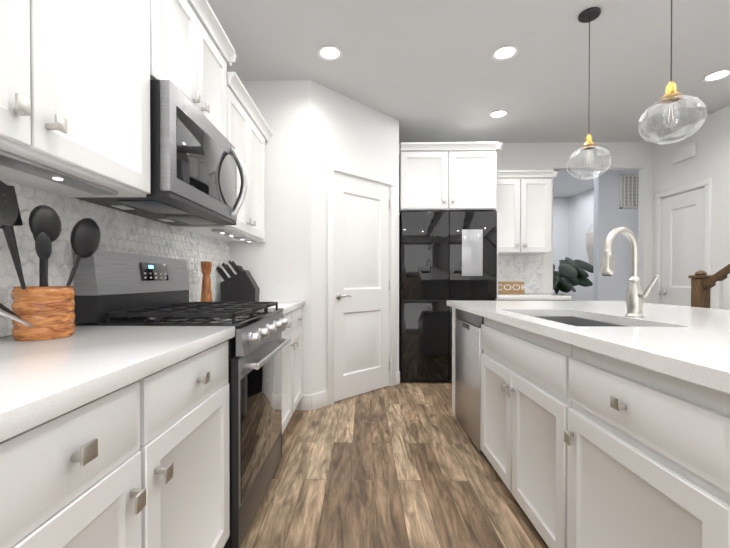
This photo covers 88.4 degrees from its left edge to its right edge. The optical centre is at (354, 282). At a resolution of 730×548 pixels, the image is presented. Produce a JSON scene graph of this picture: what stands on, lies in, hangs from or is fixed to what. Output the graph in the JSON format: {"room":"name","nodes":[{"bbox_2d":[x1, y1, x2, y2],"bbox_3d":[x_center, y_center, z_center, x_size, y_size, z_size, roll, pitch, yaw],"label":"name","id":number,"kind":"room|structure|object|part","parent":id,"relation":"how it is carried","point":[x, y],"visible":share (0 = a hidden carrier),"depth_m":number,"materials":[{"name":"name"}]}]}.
{"room":"kitchen","nodes":[
{"label":"kitchen","id":0,"kind":"room"},
{"bbox_2d":[0,84,228,336],"bbox_3d":[-1.141,-0.286,1.073,0.100,2.740,7.300,0,0,1],"label":"wall","id":1,"kind":"structure","parent":0,"point":[85,324],"depth_m":1.52,"materials":[{"name":"white paint"}]},
{"bbox_2d":[0,0,155,197],"bbox_3d":[-0.932,-0.794,0.899,0.321,0.960,1.017,0,0,1],"label":"upper cabinet","id":2,"kind":"object","parent":1,"relation":"attached to","point":[76,76],"depth_m":1.08,"materials":[{"name":"white paint"}]},
{"bbox_2d":[0,179,229,335],"bbox_3d":[-1.075,-0.084,1.605,0.006,0.493,3.064,0,0,1],"label":"backsplash","id":3,"kind":"structure","parent":1,"relation":"attached to","point":[123,232],"depth_m":1.57,"materials":[{"name":"white tile"}]},
{"bbox_2d":[188,258,193,275],"bbox_3d":[-1.049,-0.099,2.422,0.007,0.115,0.070,0,0,1],"label":"electrical outlet plate","id":4,"kind":"object","parent":3,"relation":"attached to","point":[191,265],"visible":1,"depth_m":2.42,"materials":[{"name":"white plastic"}]},
{"bbox_2d":[156,0,231,143],"bbox_3d":[-0.910,-1.027,1.804,0.321,0.508,0.786,0,0,1],"label":"upper cabinet","id":5,"kind":"object","parent":1,"relation":"attached to","point":[187,56],"depth_m":1.76,"materials":[{"name":"white paint"}]},
{"bbox_2d":[76,80,247,225],"bbox_3d":[-0.834,-0.546,1.804,0.472,0.447,0.758,0,0,1],"label":"over-the-range microwave","id":6,"kind":"object","parent":5,"relation":"attached to","point":[196,161],"visible":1,"depth_m":1.61,"materials":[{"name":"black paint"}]},
{"bbox_2d":[174,88,267,242],"bbox_3d":[-0.890,-0.746,2.664,0.321,0.835,0.922,0,0,1],"label":"upper cabinet","id":7,"kind":"object","parent":1,"relation":"attached to","point":[247,139],"depth_m":2.62,"materials":[{"name":"white paint"}]},
{"bbox_2d":[229,80,310,409],"bbox_3d":[-0.700,-0.303,3.178,0.683,2.740,0.100,0,0,1],"label":"wall","id":8,"kind":"structure","parent":0,"point":[277,263],"depth_m":3.12,"materials":[{"name":"white paint"}]},
{"bbox_2d":[311,80,398,394],"bbox_3d":[0.020,-0.306,3.554,1.149,2.740,0.100,0,1,-44],"label":"wall","id":9,"kind":"structure","parent":0,"point":[347,131],"depth_m":3.25,"materials":[{"name":"white paint"}]},
{"bbox_2d":[300,371,399,410],"bbox_3d":[0.015,0.999,3.520,0.908,0.130,0.829,0,0,1],"label":"baseboard","id":10,"kind":"structure","parent":9,"relation":"attached to","point":[313,401],"depth_m":3.14,"materials":[{"name":"white paint"}]},
{"bbox_2d":[327,160,395,405],"bbox_3d":[0.063,0.008,3.584,0.910,2.112,0.119,0,1,-44],"label":"door frame","id":11,"kind":"structure","parent":9,"relation":"attached to","point":[334,167],"depth_m":3.38,"materials":[{"name":"white paint"}]},
{"bbox_2d":[334,173,389,401],"bbox_3d":[0.082,0.046,3.571,0.556,2.020,0.547,0,0,1],"label":"pantry door","id":12,"kind":"structure","parent":9,"relation":"in","point":[361,287],"depth_m":3.54,"materials":[{"name":"white paint"}]},
{"bbox_2d":[240,380,548,547],"bbox_3d":[2.647,1.121,2.646,7.900,0.100,10.600,0,0,1],"label":"floor","id":13,"kind":"structure","parent":0,"point":[404,465],"depth_m":2.00,"materials":[{"name":"brown wood"}]},
{"bbox_2d":[0,374,155,547],"bbox_3d":[-0.792,0.651,0.660,0.612,0.874,0.419,0,0,1],"label":"base cabinet","id":14,"kind":"object","parent":13,"relation":"on","point":[143,462],"depth_m":0.68,"materials":[{"name":"white paint"}]},
{"bbox_2d":[0,326,234,441],"bbox_3d":[-0.792,0.196,0.272,0.634,0.040,2.308,0,0,1],"label":"countertop","id":15,"kind":"structure","parent":14,"relation":"on","point":[42,381],"depth_m":0.81,"materials":[{"name":"white stone"}]},
{"bbox_2d":[0,181,100,340],"bbox_3d":[-0.945,-0.063,1.110,0.151,0.464,0.536,0,0,1],"label":"utensil crock","id":16,"kind":"object","parent":15,"relation":"on","point":[43,310],"visible":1,"depth_m":1.10,"materials":[{"name":"brown wood"}]},
{"bbox_2d":[74,250,290,547],"bbox_3d":[-0.713,0.476,1.812,0.697,1.205,0.762,0,0,1],"label":"range","id":17,"kind":"object","parent":13,"relation":"on","point":[139,290],"visible":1,"depth_m":1.58,"materials":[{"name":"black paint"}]},
{"bbox_2d":[152,340,229,547],"bbox_3d":[-0.780,0.647,1.148,0.612,0.874,0.557,0,0,1],"label":"base cabinet","id":18,"kind":"object","parent":13,"relation":"on","point":[190,396],"depth_m":1.13,"materials":[{"name":"white paint"}]},
{"bbox_2d":[282,307,302,433],"bbox_3d":[-0.745,0.634,2.674,0.612,0.874,0.917,0,0,1],"label":"base cabinet","id":19,"kind":"object","parent":13,"relation":"on","point":[292,381],"depth_m":2.64,"materials":[{"name":"white paint"}]},
{"bbox_2d":[259,300,304,314],"bbox_3d":[-0.736,0.176,2.670,0.634,0.040,0.921,0,0,1],"label":"countertop","id":20,"kind":"structure","parent":19,"relation":"on","point":[287,306],"depth_m":2.73,"materials":[{"name":"white stone"}]},
{"bbox_2d":[201,261,211,301],"bbox_3d":[-0.964,0.011,2.451,0.076,0.292,0.076,0,0,1],"label":"pepper mill","id":21,"kind":"object","parent":20,"relation":"on","point":[206,291],"visible":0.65,"depth_m":2.43,"materials":[{"name":"brown wood"}]},
{"bbox_2d":[216,260,259,301],"bbox_3d":[-0.902,-0.006,2.880,0.326,0.320,0.116,0,0,1],"label":"knife block","id":22,"kind":"object","parent":20,"relation":"on","point":[241,285],"visible":1,"depth_m":2.82,"materials":[{"name":"black paint"}]},
{"bbox_2d":[399,211,496,381],"bbox_3d":[0.997,0.161,4.231,0.986,1.795,0.652,0,0,1],"label":"refrigerator","id":23,"kind":"object","parent":13,"relation":"on","point":[444,257],"visible":0.9,"depth_m":3.91,"materials":[{"name":"black glass"}]},
{"bbox_2d":[498,300,567,300],"bbox_3d":[1.897,0.621,4.242,0.743,0.874,0.629,0,0,1],"label":"base cabinet","id":24,"kind":"object","parent":13,"relation":"on","point":[532,300],"depth_m":3.98,"materials":[{"name":"white paint"}]},
{"bbox_2d":[498,294,570,299],"bbox_3d":[1.901,0.163,4.243,0.757,0.040,0.624,0,0,1],"label":"countertop","id":25,"kind":"structure","parent":24,"relation":"on","point":[529,297],"depth_m":3.94,"materials":[{"name":"white stone"}]},
{"bbox_2d":[498,282,526,293],"bbox_3d":[1.877,0.069,4.477,0.372,0.150,0.044,0,0,1],"label":"sign","id":26,"kind":"object","parent":25,"relation":"on","point":[511,288],"visible":0.92,"depth_m":4.47,"materials":[{"name":"brown wood"}]},
{"bbox_2d":[553,257,592,295],"bbox_3d":[3.260,0.323,6.020,0.946,1.443,0.972,0,0,1],"label":"plant","id":27,"kind":"object","parent":13,"relation":"on","point":[569,275],"visible":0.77,"depth_m":5.76,"materials":[{"name":"green plant"}]},
{"bbox_2d":[447,303,729,547],"bbox_3d":[1.292,0.646,1.248,1.142,0.874,3.650,0,0,1],"label":"kitchen island","id":28,"kind":"object","parent":13,"relation":"on","point":[595,424],"depth_m":1.19,"materials":[{"name":"white paint"}]},
{"bbox_2d":[455,308,483,450],"bbox_3d":[1.088,0.628,2.622,0.614,0.848,0.608,0,0,1],"label":"dishwasher","id":29,"kind":"object","parent":28,"relation":"in","point":[468,326],"depth_m":2.54,"materials":[{"name":"silver metal"}]},
{"bbox_2d":[447,299,729,386],"bbox_3d":[1.430,0.229,1.082,1.419,0.120,4.030,0,0,1],"label":"island countertop","id":30,"kind":"structure","parent":28,"relation":"on","point":[695,341],"depth_m":1.40,"materials":[{"name":"white stone"}]},
{"bbox_2d":[532,316,627,326],"bbox_3d":[1.054,0.299,1.801,0.439,0.190,0.814,0,0,1],"label":"sink","id":31,"kind":"object","parent":30,"relation":"in","point":[570,320],"depth_m":2.07,"materials":[{"name":"silver metal"}]},
{"bbox_2d":[599,227,658,316],"bbox_3d":[1.238,-0.046,1.733,0.236,0.419,0.143,0,0,1],"label":"faucet","id":32,"kind":"object","parent":30,"relation":"on","point":[635,296],"depth_m":1.74,"materials":[{"name":"silver metal"}]},
{"bbox_2d":[688,264,729,309],"bbox_3d":[3.209,-0.160,2.091,0.626,2.471,2.378,0,0,1],"label":"stair railing","id":33,"kind":"object","parent":13,"relation":"on","point":[703,283],"visible":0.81,"depth_m":3.17,"materials":[{"name":"brown wood"}]},
{"bbox_2d":[187,0,729,197],"bbox_3d":[2.647,-1.718,2.623,7.900,0.100,10.600,0,0,1],"label":"ceiling","id":34,"kind":"structure","parent":0,"point":[426,70],"depth_m":2.83,"materials":[{"name":"paint"}]},
{"bbox_2d":[317,45,342,60],"bbox_3d":[-0.176,-1.664,2.732,0.184,0.008,0.184,0,0,1],"label":"recessed light","id":35,"kind":"object","parent":34,"relation":"in","point":[330,53],"visible":1,"depth_m":2.73,"materials":[{"name":"white plastic"}]},
{"bbox_2d":[489,110,507,117],"bbox_3d":[1.438,-1.673,3.743,0.184,0.008,0.184,0,0,1],"label":"recessed light","id":36,"kind":"object","parent":34,"relation":"in","point":[498,114],"visible":1,"depth_m":3.74,"materials":[{"name":"white plastic"}]},
{"bbox_2d":[491,45,518,60],"bbox_3d":[1.097,-1.664,2.731,0.184,0.008,0.184,0,0,1],"label":"recessed light","id":37,"kind":"object","parent":34,"relation":"in","point":[506,52],"visible":1,"depth_m":2.73,"materials":[{"name":"white plastic"}]},
{"bbox_2d":[566,7,611,179],"bbox_3d":[1.459,-1.158,2.332,0.242,1.014,0.242,0,0,1],"label":"pendant light","id":38,"kind":"object","parent":34,"relation":"hanging from","point":[589,15],"visible":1,"depth_m":2.33,"materials":[{"name":"clear glass"}]},
{"bbox_2d":[638,0,706,144],"bbox_3d":[1.445,-1.153,1.709,0.242,1.014,0.242,0,0,1],"label":"pendant light","id":39,"kind":"object","parent":34,"relation":"hanging from","point":[672,95],"visible":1,"depth_m":1.71,"materials":[{"name":"clear glass"}]},
{"bbox_2d":[702,69,729,81],"bbox_3d":[2.936,-1.667,3.035,0.184,0.008,0.184,0,0,1],"label":"recessed light","id":40,"kind":"object","parent":34,"relation":"in","point":[717,75],"visible":1,"depth_m":3.03,"materials":[{"name":"white plastic"}]},
{"bbox_2d":[399,142,652,302],"bbox_3d":[2.084,-0.315,4.598,3.197,2.740,0.100,0,0,1],"label":"wall","id":41,"kind":"structure","parent":0,"point":[557,155],"depth_m":4.53,"materials":[{"name":"white paint"}]},
{"bbox_2d":[399,142,502,300],"bbox_3d":[1.020,-0.197,4.232,1.049,2.510,0.677,0,0,1],"label":"upper cabinet","id":42,"kind":"object","parent":41,"relation":"attached to","point":[438,181],"visible":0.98,"depth_m":3.94,"materials":[{"name":"white paint"}]},
{"bbox_2d":[498,255,542,293],"bbox_3d":[1.908,-0.095,4.550,0.757,0.467,0.008,0,0,1],"label":"backsplash","id":43,"kind":"structure","parent":41,"relation":"attached to","point":[529,271],"depth_m":4.54,"materials":[{"name":"tile"}]},
{"bbox_2d":[496,170,557,254],"bbox_3d":[1.903,-0.788,4.367,0.748,0.920,0.357,0,0,1],"label":"upper cabinet","id":44,"kind":"object","parent":41,"relation":"attached to","point":[524,203],"visible":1,"depth_m":4.24,"materials":[{"name":"white paint"}]},
{"bbox_2d":[553,198,568,300],"bbox_3d":[3.351,-0.340,7.729,2.270,2.740,0.100,0,0,1],"label":"wall","id":45,"kind":"structure","parent":0,"point":[560,228],"depth_m":7.65,"materials":[{"name":"white paint"}]},
{"bbox_2d":[569,189,593,300],"bbox_3d":[4.404,-0.329,6.349,0.100,2.740,2.610,0,0,1],"label":"wall","id":46,"kind":"structure","parent":0,"point":[581,213],"depth_m":7.21,"materials":[{"name":"white paint"}]},
{"bbox_2d":[585,224,593,265],"bbox_3d":[4.354,-0.636,6.873,0.018,0.861,0.380,0,0,1],"label":"macrame hanging","id":47,"kind":"object","parent":46,"relation":"attached to","point":[590,244],"visible":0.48,"depth_m":6.90,"materials":[{"name":"white fabric"}]},
{"bbox_2d":[593,170,638,300],"bbox_3d":[3.827,-0.318,5.001,1.190,2.740,0.112,0,0,1],"label":"wall","id":48,"kind":"structure","parent":0,"point":[610,215],"depth_m":4.96,"materials":[{"name":"grey paint"}]},
{"bbox_3d":[3.641,-1.192,4.948,0.260,0.450,0.011,0,0,1],"label":"air vent grille","id":49,"kind":"part","parent":48,"relation":"part of","materials":[{"name":"white metal"}]},
{"bbox_2d":[652,105,729,309],"bbox_3d":[3.546,-0.284,0.913,0.100,2.740,7.200,0,0,1],"label":"wall","id":50,"kind":"structure","parent":0,"point":[710,137],"depth_m":3.74,"materials":[{"name":"white paint"}]},
{"bbox_2d":[658,187,704,306],"bbox_3d":[3.558,0.042,4.092,0.105,2.020,0.568,0,0,1],"label":"hall door","id":51,"kind":"structure","parent":50,"relation":"in","point":[683,223],"depth_m":4.11,"materials":[{"name":"white paint"}]},
{"bbox_2d":[655,178,711,307],"bbox_3d":[3.612,0.009,4.095,0.118,2.100,0.700,0,0,1],"label":"door frame","id":52,"kind":"structure","parent":50,"relation":"attached to","point":[705,183],"depth_m":4.06,"materials":[{"name":"white paint"}]},
{"bbox_2d":[672,142,695,163],"bbox_3d":[3.547,-1.385,4.040,0.044,0.150,0.270,0,0,1],"label":"door chime","id":53,"kind":"object","parent":50,"relation":"attached to","point":[685,152],"visible":1,"depth_m":4.01,"materials":[{"name":"white plastic"}]}
]}

